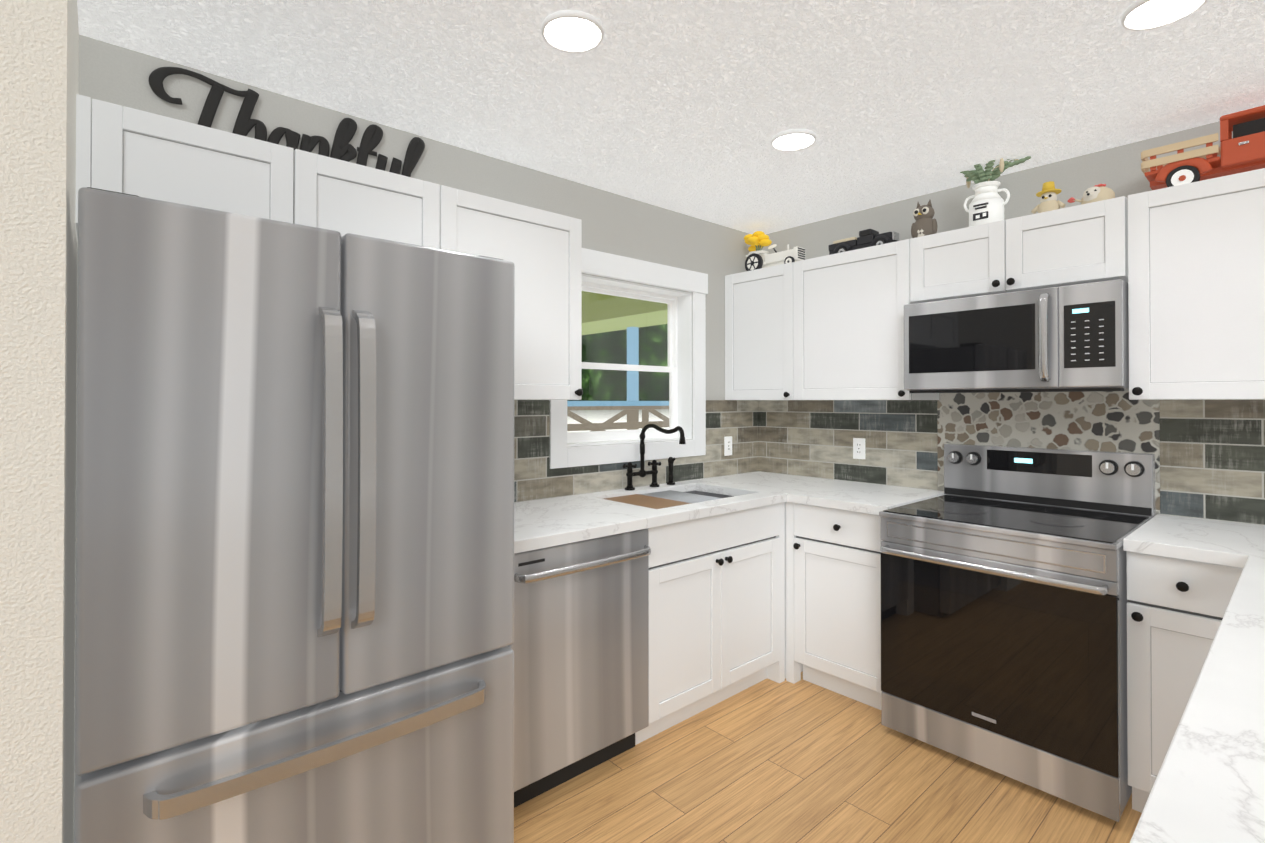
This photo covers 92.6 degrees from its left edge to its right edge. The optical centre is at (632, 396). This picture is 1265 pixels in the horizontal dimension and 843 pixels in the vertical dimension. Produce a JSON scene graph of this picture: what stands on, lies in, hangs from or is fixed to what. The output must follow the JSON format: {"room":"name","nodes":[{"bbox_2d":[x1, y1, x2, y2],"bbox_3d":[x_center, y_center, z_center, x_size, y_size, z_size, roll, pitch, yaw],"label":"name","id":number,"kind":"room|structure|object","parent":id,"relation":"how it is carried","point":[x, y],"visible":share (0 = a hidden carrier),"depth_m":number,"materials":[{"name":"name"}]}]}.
{"room":"kitchen","nodes":[
{"label":"kitchen","id":0,"kind":"room"},
{"bbox_2d":[0,0,1232,842],"bbox_3d":[0.522,0.151,-0.774,6.800,2.400,6.800,0,-1,-42],"label":"wall","id":1,"kind":"structure","parent":0,"point":[54,63],"depth_m":1.06,"materials":[{"name":"beige paint"}]},
{"bbox_2d":[76,94,439,248],"bbox_3d":[-1.118,-0.577,1.900,0.924,0.315,0.328,0,-1,-42],"label":"upper cabinet","id":2,"kind":"object","parent":1,"relation":"attached to","point":[128,150],"visible":0.48,"depth_m":1.70,"materials":[{"name":"white paint"}]},
{"bbox_2d":[149,67,424,176],"bbox_3d":[-1.134,-0.882,2.093,0.848,0.266,0.014,0,-1,-42],"label":"sign","id":3,"kind":"object","parent":1,"relation":"attached to","point":[343,149],"visible":0.54,"depth_m":2.07,"materials":[{"name":"black metal"}]},
{"bbox_2d":[440,185,582,399],"bbox_3d":[-0.533,-0.360,2.396,0.606,0.743,0.362,0,-1,-42],"label":"upper cabinet","id":4,"kind":"object","parent":1,"relation":"attached to","point":[541,250],"visible":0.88,"depth_m":2.35,"materials":[{"name":"white paint"}]},
{"bbox_2d":[550,248,707,468],"bbox_3d":[-0.028,-0.187,3.165,1.081,1.037,0.172,0,-1,-42],"label":"window","id":5,"kind":"structure","parent":1,"relation":"in","point":[601,264],"depth_m":3.26,"materials":[{"name":"white paint"}]},
{"bbox_2d":[514,400,758,502],"bbox_3d":[-0.044,0.240,3.061,2.230,0.447,0.009,0,-1,-42],"label":"backsplash","id":6,"kind":"structure","parent":1,"relation":"attached to","point":[536,477],"depth_m":3.02,"materials":[{"name":"tile"}]},
{"bbox_2d":[724,436,731,455],"bbox_3d":[0.571,0.292,3.594,0.070,0.114,0.008,0,-1,-42],"label":"electrical outlet","id":7,"kind":"object","parent":6,"relation":"attached to","point":[727,445],"visible":1,"depth_m":3.59,"materials":[{"name":"white plastic"}]},
{"bbox_2d":[725,262,793,399],"bbox_3d":[0.815,-0.352,3.519,0.362,0.743,0.470,0,-1,-42],"label":"upper cabinet","id":8,"kind":"object","parent":1,"relation":"attached to","point":[759,356],"visible":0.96,"depth_m":3.41,"materials":[{"name":"white paint"}]},
{"bbox_2d":[744,231,804,270],"bbox_3d":[0.816,-0.853,3.532,0.169,0.256,0.394,0,-1,-42],"label":"planter","id":9,"kind":"object","parent":8,"relation":"on","point":[757,258],"visible":0.92,"depth_m":3.52,"materials":[{"name":"white metal"}]},
{"bbox_2d":[793,239,938,399],"bbox_3d":[1.179,-0.355,3.110,0.362,0.743,0.620,0,-1,-42],"label":"upper cabinet","id":10,"kind":"object","parent":1,"relation":"attached to","point":[848,325],"visible":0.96,"depth_m":2.99,"materials":[{"name":"white paint"}]},
{"bbox_2d":[829,229,898,254],"bbox_3d":[1.192,-0.788,3.116,0.128,0.122,0.342,0,-1,-42],"label":"truck","id":11,"kind":"object","parent":10,"relation":"on","point":[868,238],"visible":0.56,"depth_m":3.07,"materials":[{"name":"grey metal"}]},
{"bbox_2d":[759,391,1264,524],"bbox_3d":[1.819,0.219,2.650,0.009,0.484,3.098,0,-1,-42],"label":"backsplash","id":12,"kind":"structure","parent":1,"relation":"attached to","point":[1209,459],"depth_m":2.67,"materials":[{"name":"tile"}]},
{"bbox_2d":[853,438,864,458],"bbox_3d":[1.235,0.282,3.294,0.008,0.114,0.070,0,-1,-42],"label":"electrical outlet","id":13,"kind":"object","parent":12,"relation":"attached to","point":[858,448],"visible":1,"depth_m":3.29,"materials":[{"name":"white plastic"}]},
{"bbox_2d":[910,196,1127,302],"bbox_3d":[1.645,-0.583,2.587,0.362,0.293,0.777,0,-1,-42],"label":"upper cabinet","id":14,"kind":"object","parent":1,"relation":"attached to","point":[1081,244],"visible":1,"depth_m":2.44,"materials":[{"name":"white paint"}]},
{"bbox_2d":[911,200,937,237],"bbox_3d":[1.393,-0.835,2.889,0.097,0.212,0.118,0,-1,-42],"label":"owl","id":15,"kind":"object","parent":14,"relation":"on","point":[925,224],"visible":0.9,"depth_m":2.86,"materials":[{"name":"brown ceramic"}]},
{"bbox_2d":[960,156,1030,226],"bbox_3d":[1.587,-0.902,2.667,0.143,0.343,0.301,0,-1,-42],"label":"milk can","id":16,"kind":"object","parent":14,"relation":"on","point":[987,204],"visible":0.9,"depth_m":2.65,"materials":[{"name":"white"}]},
{"bbox_2d":[904,279,1128,392],"bbox_3d":[1.611,-0.217,2.549,0.459,0.397,0.774,0,-1,-42],"label":"microwave","id":17,"kind":"object","parent":14,"relation":"attached to","point":[1071,338],"visible":1,"depth_m":2.37,"materials":[{"name":"silver metal"}]},
{"bbox_2d":[1031,181,1065,213],"bbox_3d":[1.729,-0.810,2.512,0.087,0.157,0.121,0,-1,-42],"label":"chick","id":18,"kind":"object","parent":14,"relation":"on","point":[1048,193],"visible":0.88,"depth_m":2.49,"materials":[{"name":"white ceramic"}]},
{"bbox_2d":[1067,184,1114,204],"bbox_3d":[1.816,-0.785,2.395,0.112,0.106,0.148,0,-1,-42],"label":"decorative piece","id":19,"kind":"object","parent":14,"relation":"on","point":[1098,192],"visible":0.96,"depth_m":2.36,"materials":[{"name":"beige ceramic"}]},
{"bbox_2d":[1128,168,1264,399],"bbox_3d":[2.112,-0.362,2.059,0.362,0.743,0.618,0,-1,-42],"label":"upper cabinet","id":20,"kind":"object","parent":1,"relation":"attached to","point":[1196,287],"visible":1,"depth_m":2.06,"materials":[{"name":"white paint"}]},
{"bbox_2d":[1141,105,1264,189],"bbox_3d":[2.118,-0.854,2.105,0.176,0.238,0.514,0,-1,-42],"label":"truck","id":21,"kind":"object","parent":20,"relation":"on","point":[1242,150],"visible":0.77,"depth_m":2.11,"materials":[{"name":"red metal"}]},
{"bbox_2d":[77,0,1264,233],"bbox_3d":[0.522,-1.079,-0.765,6.800,0.060,6.800,0,-1,-42],"label":"ceiling","id":22,"kind":"structure","parent":0,"point":[687,106],"depth_m":1.96,"materials":[{"name":"white paint"}]},
{"bbox_2d":[541,10,603,52],"bbox_3d":[-0.168,-1.024,1.698,0.176,0.021,0.176,0,-1,-42],"label":"recessed light","id":23,"kind":"object","parent":22,"relation":"in","point":[572,31],"visible":0.96,"depth_m":1.69,"materials":[{"name":"white paint"}]},
{"bbox_2d":[771,129,816,151],"bbox_3d":[0.639,-1.019,2.401,0.176,0.021,0.176,0,-1,-42],"label":"recessed light","id":24,"kind":"object","parent":22,"relation":"in","point":[790,140],"visible":0.98,"depth_m":2.40,"materials":[{"name":"white paint"}]},
{"bbox_2d":[1121,0,1206,30],"bbox_3d":[1.399,-1.024,1.591,0.176,0.021,0.176,0,-1,-42],"label":"recessed light","id":25,"kind":"object","parent":22,"relation":"in","point":[1141,15],"visible":1,"depth_m":1.61,"materials":[{"name":"white paint"}]},
{"bbox_2d":[514,671,1141,842],"bbox_3d":[0.522,1.381,-0.783,6.800,0.060,6.800,0,-1,-42],"label":"floor","id":26,"kind":"structure","parent":0,"point":[785,761],"depth_m":2.10,"materials":[{"name":"brown wood"}]},
{"bbox_2d":[74,187,514,842],"bbox_3d":[-0.914,0.487,1.671,0.908,1.761,0.873,0,-1,-42],"label":"fridge","id":27,"kind":"object","parent":26,"relation":"on","point":[294,535],"visible":1,"depth_m":1.32,"materials":[{"name":"silver metal"}]},
{"bbox_2d":[508,529,650,807],"bbox_3d":[-0.342,0.937,2.323,0.604,0.871,0.652,0,-1,-42],"label":"dishwasher","id":28,"kind":"object","parent":26,"relation":"on","point":[579,646],"visible":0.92,"depth_m":2.10,"materials":[{"name":"silver metal"}]},
{"bbox_2d":[635,525,666,744],"bbox_3d":[-0.387,0.936,2.343,0.772,0.872,0.619,0,-1,-42],"label":"base cabinet","id":29,"kind":"object","parent":26,"relation":"on","point":[657,535],"depth_m":2.37,"materials":[{"name":"white paint"}]},
{"bbox_2d":[667,490,784,728],"bbox_3d":[0.196,0.940,2.862,0.907,0.872,0.619,0,-1,-42],"label":"base cabinet","id":30,"kind":"object","parent":26,"relation":"on","point":[716,609],"depth_m":2.63,"materials":[{"name":"white paint"}]},
{"bbox_2d":[514,472,837,553],"bbox_3d":[0.171,0.482,2.824,2.240,0.039,0.647,0,-1,-42],"label":"countertop","id":31,"kind":"structure","parent":30,"relation":"on","point":[545,523],"depth_m":2.52,"materials":[{"name":"stone"}]},
{"bbox_2d":[622,424,685,489],"bbox_3d":[0.169,0.298,3.008,0.359,0.329,0.342,0,-1,-42],"label":"faucet","id":32,"kind":"object","parent":31,"relation":"on","point":[630,473],"visible":1,"depth_m":3.06,"materials":[{"name":"black metal"}]},
{"bbox_2d":[604,490,733,508],"bbox_3d":[0.220,0.608,2.873,0.729,0.262,0.454,0,-1,-42],"label":"sink","id":33,"kind":"object","parent":31,"relation":"in","point":[663,499],"visible":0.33,"depth_m":2.85,"materials":[{"name":"silver metal"}]},
{"bbox_2d":[785,502,882,709],"bbox_3d":[0.927,0.942,3.165,0.652,0.872,1.136,0,-1,-42],"label":"base cabinet","id":34,"kind":"object","parent":26,"relation":"on","point":[832,599],"visible":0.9,"depth_m":2.75,"materials":[{"name":"white paint"}]},
{"bbox_2d":[786,480,946,514],"bbox_3d":[1.147,0.483,2.922,0.651,0.039,0.480,0,-1,-42],"label":"countertop","id":35,"kind":"structure","parent":34,"relation":"on","point":[869,498],"depth_m":2.84,"materials":[{"name":"stone"}]},
{"bbox_2d":[879,444,1155,821],"bbox_3d":[1.513,0.798,2.404,0.764,1.149,0.770,0,-1,-42],"label":"range","id":36,"kind":"object","parent":26,"relation":"on","point":[1003,611],"visible":0.98,"depth_m":2.19,"materials":[{"name":"silver metal"}]},
{"bbox_2d":[1126,551,1243,812],"bbox_3d":[2.133,0.933,1.808,0.652,0.872,0.932,0,-1,-42],"label":"base cabinet","id":37,"kind":"object","parent":26,"relation":"on","point":[1176,609],"visible":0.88,"depth_m":1.90,"materials":[{"name":"white paint"}]},
{"bbox_3d":[1.021,0.924,0.630,2.677,0.872,0.605,0,-1,-42],"label":"base cabinet","id":38,"kind":"object","parent":26,"relation":"on","visible":0},
{"bbox_2d":[1123,514,1264,842],"bbox_3d":[1.146,0.469,0.930,3.298,0.039,0.943,0,-1,-42],"label":"countertop","id":39,"kind":"structure","parent":38,"relation":"on","point":[1209,785],"depth_m":0.84,"materials":[{"name":"stone"}]},
{"label":"outside","id":40,"kind":"structure","parent":0,"visible":0},
{"bbox_3d":[-0.755,1.643,8.560,20.000,0.050,8.830,0,-1,-42],"label":"ground","id":41,"kind":"structure","parent":40,"visible":0},
{"bbox_2d":[567,406,668,430],"bbox_3d":[-0.593,0.867,10.642,11.000,1.520,0.180,0,-1,-42],"label":"fence","id":42,"kind":"object","parent":41,"relation":"on","point":[584,425],"depth_m":10.82,"materials":[{"name":"brown wood"}]},
{"bbox_2d":[567,327,668,429],"bbox_3d":[-0.110,0.387,7.089,9.000,2.430,0.100,0,-1,-42],"label":"post","id":43,"kind":"object","parent":41,"relation":"on","point":[637,403],"depth_m":7.15,"materials":[{"name":"blue wood"}]},
{"bbox_2d":[582,291,667,334],"bbox_3d":[-2.412,-0.953,4.232,7.750,0.200,4.530,0,-1,-42],"label":"soffit","id":44,"kind":"structure","parent":43,"relation":"on","point":[589,323],"depth_m":6.76,"materials":[{"name":"paint"}]},
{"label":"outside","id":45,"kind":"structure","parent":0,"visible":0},
{"bbox_2d":[567,324,668,431],"bbox_3d":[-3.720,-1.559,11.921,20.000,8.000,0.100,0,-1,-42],"label":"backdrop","id":46,"kind":"structure","parent":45,"point":[647,390],"depth_m":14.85,"materials":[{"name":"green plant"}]}
]}

